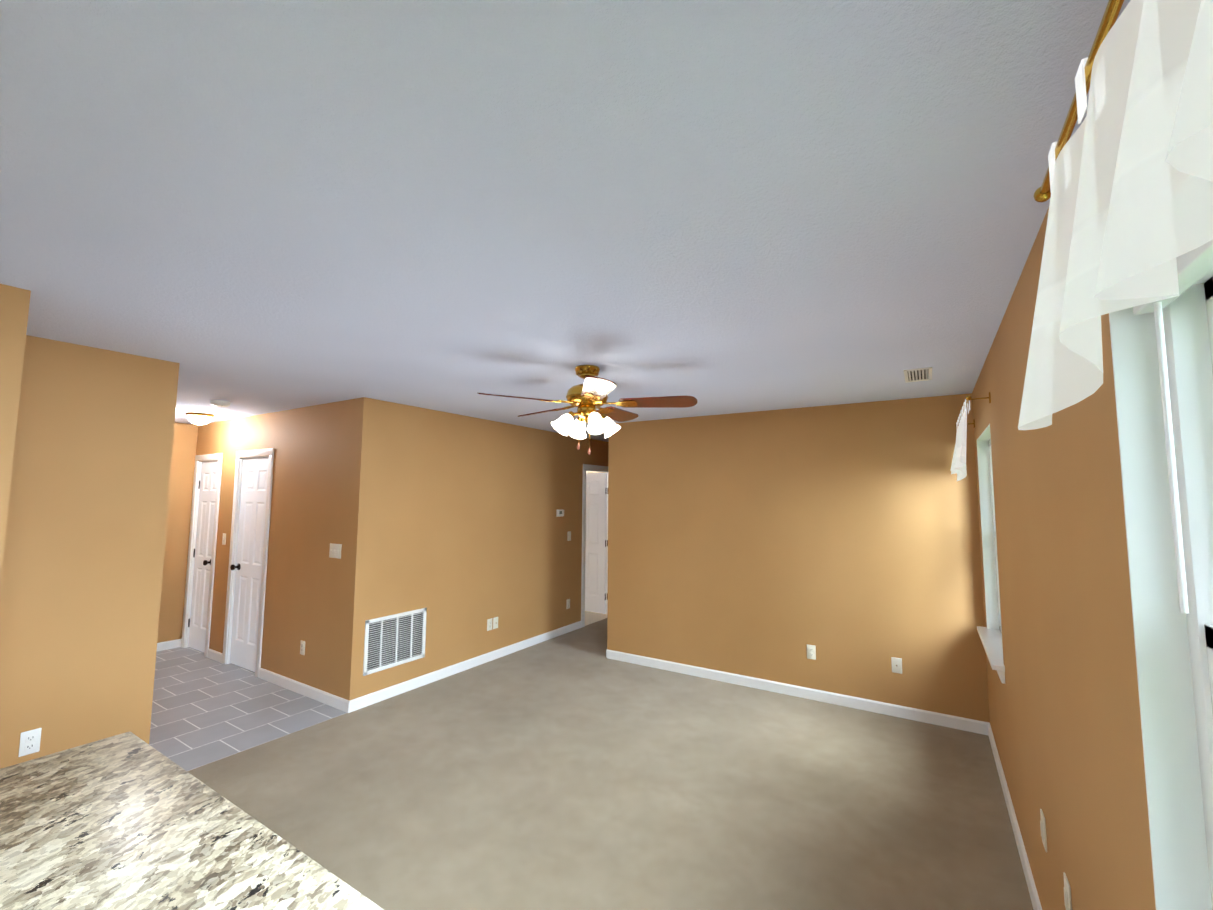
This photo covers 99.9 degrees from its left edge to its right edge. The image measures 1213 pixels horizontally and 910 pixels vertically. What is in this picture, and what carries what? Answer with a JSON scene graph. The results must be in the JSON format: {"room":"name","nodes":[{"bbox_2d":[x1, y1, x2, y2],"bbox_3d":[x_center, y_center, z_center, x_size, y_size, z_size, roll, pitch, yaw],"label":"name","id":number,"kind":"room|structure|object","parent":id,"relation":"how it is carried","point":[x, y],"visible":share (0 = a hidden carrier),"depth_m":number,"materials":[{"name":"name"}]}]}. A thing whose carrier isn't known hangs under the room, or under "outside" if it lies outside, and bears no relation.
{"room":"living room","nodes":[
{"label":"living room","id":0,"kind":"room"},
{"bbox_2d":[0,284,30,577],"bbox_3d":[-2.664,0.581,2.084,0.850,2.440,0.110,-3,-6,32],"label":"wall","id":1,"kind":"structure","parent":0,"point":[14,306],"depth_m":1.95,"materials":[{"name":"orange paint"}]},
{"bbox_2d":[0,335,155,768],"bbox_3d":[-2.901,0.624,2.608,0.110,2.440,0.750,-3,-6,32],"label":"wall","id":2,"kind":"structure","parent":0,"point":[70,564],"depth_m":2.67,"materials":[{"name":"orange paint"}]},
{"bbox_2d":[18,728,41,756],"bbox_3d":[-2.849,1.420,2.521,0.008,0.114,0.070,-3,-6,32],"label":"electrical outlet","id":3,"kind":"object","parent":2,"relation":"attached to","point":[30,741],"visible":1,"depth_m":2.52,"materials":[{"name":"white plastic"}]},
{"bbox_2d":[125,359,178,743],"bbox_3d":[-4.007,0.719,3.805,3.260,2.440,0.110,-3,-6,32],"label":"wall","id":4,"kind":"structure","parent":0,"point":[144,644],"depth_m":2.95,"materials":[{"name":"orange paint"}]},
{"bbox_2d":[157,422,197,642],"bbox_3d":[-4.994,0.830,5.192,0.110,2.440,1.200,-3,-6,32],"label":"wall","id":5,"kind":"structure","parent":0,"point":[177,537],"depth_m":5.58,"materials":[{"name":"orange paint"}]},
{"bbox_2d":[157,639,180,650],"bbox_3d":[-4.950,2.001,5.059,0.013,0.085,1.200,-3,-6,32],"label":"baseboard","id":6,"kind":"structure","parent":5,"relation":"attached to","point":[166,645],"depth_m":5.46,"materials":[{"name":"white wood"}]},
{"bbox_2d":[0,732,383,909],"bbox_3d":[-0.867,1.244,0.756,1.850,0.918,0.680,-3,-6,32],"label":"countertop","id":7,"kind":"structure","parent":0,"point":[128,821],"depth_m":1.06,"materials":[{"name":"multicoloured"}]},
{"bbox_2d":[149,647,346,770],"bbox_3d":[-3.707,2.045,4.273,3.350,0.120,1.420,-3,-6,32],"label":"floor","id":8,"kind":"structure","parent":0,"point":[205,710],"depth_m":3.92,"materials":[{"name":"grey tile"}]},
{"bbox_2d":[196,399,355,696],"bbox_3d":[-3.358,0.820,4.940,3.150,2.440,0.110,-3,-6,32],"label":"wall","id":9,"kind":"structure","parent":0,"point":[306,574],"depth_m":4.45,"materials":[{"name":"orange paint"}]},
{"bbox_2d":[181,453,222,656],"bbox_3d":[-4.304,1.037,5.507,0.650,2.090,0.128,-3,-6,32],"label":"trim","id":10,"kind":"structure","parent":9,"relation":"attached to","point":[200,459],"depth_m":5.54,"materials":[{"name":"white wood"}]},
{"bbox_2d":[188,461,217,651],"bbox_3d":[-4.333,1.067,5.468,0.506,2.000,0.107,-3,-6,32],"label":"closet door","id":11,"kind":"structure","parent":9,"relation":"in","point":[197,620],"depth_m":5.50,"materials":[{"name":"white wood"}]},
{"bbox_2d":[207,649,221,662],"bbox_3d":[-3.920,2.013,5.114,0.330,0.085,0.013,-3,-6,32],"label":"baseboard","id":12,"kind":"structure","parent":9,"relation":"attached to","point":[214,655],"depth_m":5.11,"materials":[{"name":"white wood"}]},
{"bbox_2d":[222,533,225,544],"bbox_3d":[-3.913,0.859,5.211,0.070,0.114,0.016,-3,-6,32],"label":"light switch","id":13,"kind":"object","parent":9,"relation":"attached to","point":[224,539],"visible":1,"depth_m":5.21,"materials":[{"name":"beige plastic"}]},
{"bbox_2d":[222,448,273,677],"bbox_3d":[-3.427,0.997,4.959,0.740,2.090,0.128,-3,-6,32],"label":"trim","id":14,"kind":"structure","parent":9,"relation":"attached to","point":[252,454],"depth_m":5.01,"materials":[{"name":"white wood"}]},
{"bbox_2d":[230,457,268,671],"bbox_3d":[-3.447,1.026,4.914,0.596,2.000,0.107,-3,-6,32],"label":"closet door","id":15,"kind":"structure","parent":9,"relation":"in","point":[245,620],"depth_m":4.95,"materials":[{"name":"white wood"}]},
{"bbox_2d":[300,640,304,654],"bbox_3d":[-2.561,1.624,4.296,0.070,0.114,0.008,-3,-6,32],"label":"electrical outlet","id":16,"kind":"object","parent":9,"relation":"attached to","point":[302,647],"visible":1,"depth_m":4.29,"materials":[{"name":"beige plastic"}]},
{"bbox_2d":[259,668,349,712],"bbox_3d":[-2.553,1.949,4.259,1.398,0.085,0.013,-3,-6,32],"label":"baseboard","id":17,"kind":"structure","parent":9,"relation":"attached to","point":[332,700],"depth_m":4.20,"materials":[{"name":"white wood"}]},
{"bbox_2d":[329,543,341,558],"bbox_3d":[-2.210,0.780,4.146,0.164,0.114,0.016,-3,-6,32],"label":"switch","id":18,"kind":"object","parent":9,"relation":"attached to","point":[335,551],"visible":1,"depth_m":4.14,"materials":[{"name":"beige plastic"}]},
{"bbox_2d":[341,397,608,700],"bbox_3d":[-0.846,0.917,5.874,0.110,2.440,4.370,-3,-6,32],"label":"wall","id":19,"kind":"structure","parent":0,"point":[459,530],"depth_m":4.87,"materials":[{"name":"orange paint"}]},
{"bbox_2d":[363,608,426,675],"bbox_3d":[-1.752,1.544,4.261,0.014,0.425,0.580,-3,-6,32],"label":"air vent","id":20,"kind":"object","parent":19,"relation":"in","point":[397,639],"visible":1,"depth_m":4.24,"materials":[{"name":"white metal"}]},
{"bbox_2d":[350,621,581,711],"bbox_3d":[-1.143,2.039,5.199,0.013,0.085,3.085,-3,-6,32],"label":"baseboard","id":21,"kind":"structure","parent":19,"relation":"attached to","point":[386,693],"depth_m":4.72,"materials":[{"name":"white wood"}]},
{"bbox_2d":[487,618,491,630],"bbox_3d":[-1.182,1.718,5.166,0.008,0.114,0.070,-3,-6,32],"label":"electrical outlet","id":22,"kind":"object","parent":19,"relation":"attached to","point":[489,624],"visible":1,"depth_m":5.16,"materials":[{"name":"beige plastic"}]},
{"bbox_2d":[493,617,497,628],"bbox_3d":[-1.134,1.724,5.236,0.014,0.114,0.070,-3,-6,32],"label":"electrical outlet","id":23,"kind":"object","parent":19,"relation":"attached to","point":[495,622],"visible":1,"depth_m":5.23,"materials":[{"name":"beige plastic"}]},
{"bbox_2d":[556,509,563,516],"bbox_3d":[-0.559,0.708,6.216,0.031,0.090,0.130,-3,-6,32],"label":"thermostat","id":24,"kind":"object","parent":19,"relation":"attached to","point":[559,512],"visible":0.98,"depth_m":6.19,"materials":[{"name":"beige plastic"}]},
{"bbox_2d":[566,599,569,608],"bbox_3d":[-0.470,1.839,6.295,0.008,0.114,0.070,-3,-6,32],"label":"electrical outlet","id":25,"kind":"object","parent":19,"relation":"attached to","point":[568,604],"visible":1,"depth_m":6.29,"materials":[{"name":"beige plastic"}]},
{"bbox_2d":[567,531,570,540],"bbox_3d":[-0.464,1.012,6.365,0.010,0.114,0.070,-3,-6,32],"label":"light switch","id":26,"kind":"object","parent":19,"relation":"attached to","point":[569,536],"visible":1,"depth_m":6.36,"materials":[{"name":"beige plastic"}]},
{"bbox_2d":[581,464,607,626],"bbox_3d":[-0.133,1.194,6.994,0.142,2.090,0.880,-3,-6,32],"label":"trim","id":27,"kind":"structure","parent":19,"relation":"attached to","point":[588,467],"depth_m":6.64,"materials":[{"name":"white wood"}]},
{"bbox_2d":[585,473,607,613],"bbox_3d":[-0.277,1.271,7.529,0.767,2.000,0.179,-3,-6,32],"label":"bedroom door","id":28,"kind":"structure","parent":19,"relation":"in","point":[596,544],"depth_m":7.40,"materials":[{"name":"white wood"}]},
{"bbox_2d":[0,0,1129,441],"bbox_3d":[-1.365,-0.516,4.178,7.920,0.120,11.000,-3,-6,32],"label":"ceiling","id":29,"kind":"structure","parent":0,"point":[246,208],"depth_m":1.33,"materials":[{"name":"white paint"}]},
{"bbox_2d":[186,412,213,425],"bbox_3d":[-3.997,-0.344,5.014,0.226,0.118,0.226,-3,-6,32],"label":"flush-mount ceiling light","id":30,"kind":"object","parent":29,"relation":"attached to","point":[199,419],"visible":1,"depth_m":4.95,"materials":[{"name":"white glass"}]},
{"bbox_2d":[210,400,230,406],"bbox_3d":[-3.281,-0.435,4.334,0.140,0.042,0.140,-3,-6,32],"label":"smoke detector","id":31,"kind":"object","parent":29,"relation":"attached to","point":[219,403],"visible":1,"depth_m":4.29,"materials":[{"name":"white plastic"}]},
{"bbox_2d":[477,365,697,454],"bbox_3d":[-0.111,-0.263,3.154,1.270,0.540,1.245,-3,-6,32],"label":"fan","id":32,"kind":"object","parent":29,"relation":"hanging from","point":[588,397],"visible":1,"depth_m":3.05,"materials":[{"name":"brown wood"}]},
{"bbox_2d":[903,367,931,382],"bbox_3d":[1.982,-0.507,3.244,0.150,0.009,0.360,-3,-6,32],"label":"ceiling vent","id":33,"kind":"object","parent":29,"relation":"in","point":[918,374],"visible":1,"depth_m":3.23,"materials":[{"name":"white metal"}]},
{"bbox_2d":[585,594,606,625],"bbox_3d":[-1.763,2.310,7.221,3.200,0.120,5.660,-3,-6,32],"label":"floor","id":34,"kind":"structure","parent":0,"point":[591,617],"depth_m":7.11,"materials":[{"name":"beige carpet"}]},
{"bbox_2d":[586,471,607,473],"bbox_3d":[-0.322,1.248,9.709,3.090,2.440,0.110,-3,-6,32],"label":"wall","id":35,"kind":"structure","parent":0,"point":[595,472],"depth_m":9.68,"materials":[{"name":"beige paint"}]},
{"bbox_2d":[187,618,1033,909],"bbox_3d":[-0.240,1.922,2.541,4.370,0.120,9.600,-3,-6,32],"label":"floor carpet","id":36,"kind":"object","parent":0,"point":[576,769],"visible":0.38,"depth_m":2.81,"materials":[{"name":"beige carpet"}]},
{"bbox_2d":[607,393,989,722],"bbox_3d":[1.428,0.821,4.558,3.265,2.440,0.110,-3,-6,32],"label":"wall","id":37,"kind":"structure","parent":0,"point":[844,539],"depth_m":4.32,"materials":[{"name":"orange paint"}]},
{"bbox_2d":[607,649,988,734],"bbox_3d":[1.351,1.991,4.429,3.180,0.085,0.013,-3,-6,32],"label":"baseboard","id":38,"kind":"structure","parent":37,"relation":"attached to","point":[949,721],"depth_m":4.19,"materials":[{"name":"white wood"}]},
{"bbox_2d":[807,644,815,659],"bbox_3d":[1.702,1.639,4.242,0.070,0.114,0.008,-3,-6,32],"label":"electrical outlet","id":39,"kind":"object","parent":37,"relation":"attached to","point":[811,651],"visible":1,"depth_m":4.24,"materials":[{"name":"beige plastic"}]},
{"bbox_2d":[891,657,901,673],"bbox_3d":[2.226,1.615,3.911,0.070,0.114,0.014,-3,-6,32],"label":"electrical outlet","id":40,"kind":"object","parent":37,"relation":"attached to","point":[896,665],"visible":1,"depth_m":3.91,"materials":[{"name":"beige plastic"}]},
{"bbox_2d":[972,115,1155,909],"bbox_3d":[0.874,0.488,0.695,0.085,2.440,7.270,-3,-6,32],"label":"wall","id":41,"kind":"structure","parent":0,"point":[1064,714],"depth_m":1.43,"materials":[{"name":"orange paint"}]},
{"bbox_2d":[950,392,990,480],"bbox_3d":[2.296,-0.064,3.256,0.176,0.465,1.208,-3,-6,32],"label":"valance","id":42,"kind":"object","parent":41,"relation":"attached to","point":[958,466],"visible":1,"depth_m":2.96,"materials":[{"name":"white fabric"}]},
{"bbox_2d":[977,424,1003,663],"bbox_3d":[2.429,0.505,3.121,0.151,1.300,0.900,-3,-6,32],"label":"window","id":43,"kind":"structure","parent":41,"relation":"in","point":[994,529],"depth_m":3.51,"materials":[{"name":"white plastic"}]},
{"bbox_2d":[977,626,1004,683],"bbox_3d":[2.374,1.198,3.094,0.140,0.094,1.000,-3,-6,32],"label":"window sill","id":44,"kind":"structure","parent":41,"relation":"attached to","point":[991,639],"depth_m":3.03,"materials":[{"name":"white wood"}]},
{"bbox_2d":[988,723,1041,909],"bbox_3d":[1.823,1.805,2.207,0.013,0.085,3.290,-3,-6,32],"label":"baseboard","id":45,"kind":"structure","parent":41,"relation":"attached to","point":[1034,896],"depth_m":2.45,"materials":[{"name":"white wood"}]},
{"bbox_2d":[1040,809,1046,851],"bbox_3d":[1.575,1.353,1.841,0.010,0.114,0.070,-3,-6,32],"label":"electrical outlet","id":46,"kind":"object","parent":41,"relation":"attached to","point":[1043,829],"visible":0.98,"depth_m":1.83,"materials":[{"name":"beige plastic"}]},
{"bbox_2d":[1063,872,1071,909],"bbox_3d":[1.373,1.324,1.520,0.010,0.114,0.070,-3,-6,32],"label":"electrical outlet","id":47,"kind":"object","parent":41,"relation":"attached to","point":[1067,897],"visible":1,"depth_m":1.51,"materials":[{"name":"beige plastic"}]},
{"bbox_2d":[1018,0,1212,429],"bbox_3d":[0.331,-0.333,0.156,0.201,0.485,1.808,-3,-6,32],"label":"valance","id":48,"kind":"object","parent":41,"relation":"attached to","point":[1126,188],"visible":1,"depth_m":0.44,"materials":[{"name":"white fabric"}]},
{"bbox_2d":[1109,240,1212,909],"bbox_3d":[0.544,0.236,0.125,0.151,1.300,1.820,-3,-6,32],"label":"window","id":49,"kind":"structure","parent":41,"relation":"in","point":[1184,326],"depth_m":0.89,"materials":[{"name":"white plastic"}]}
]}

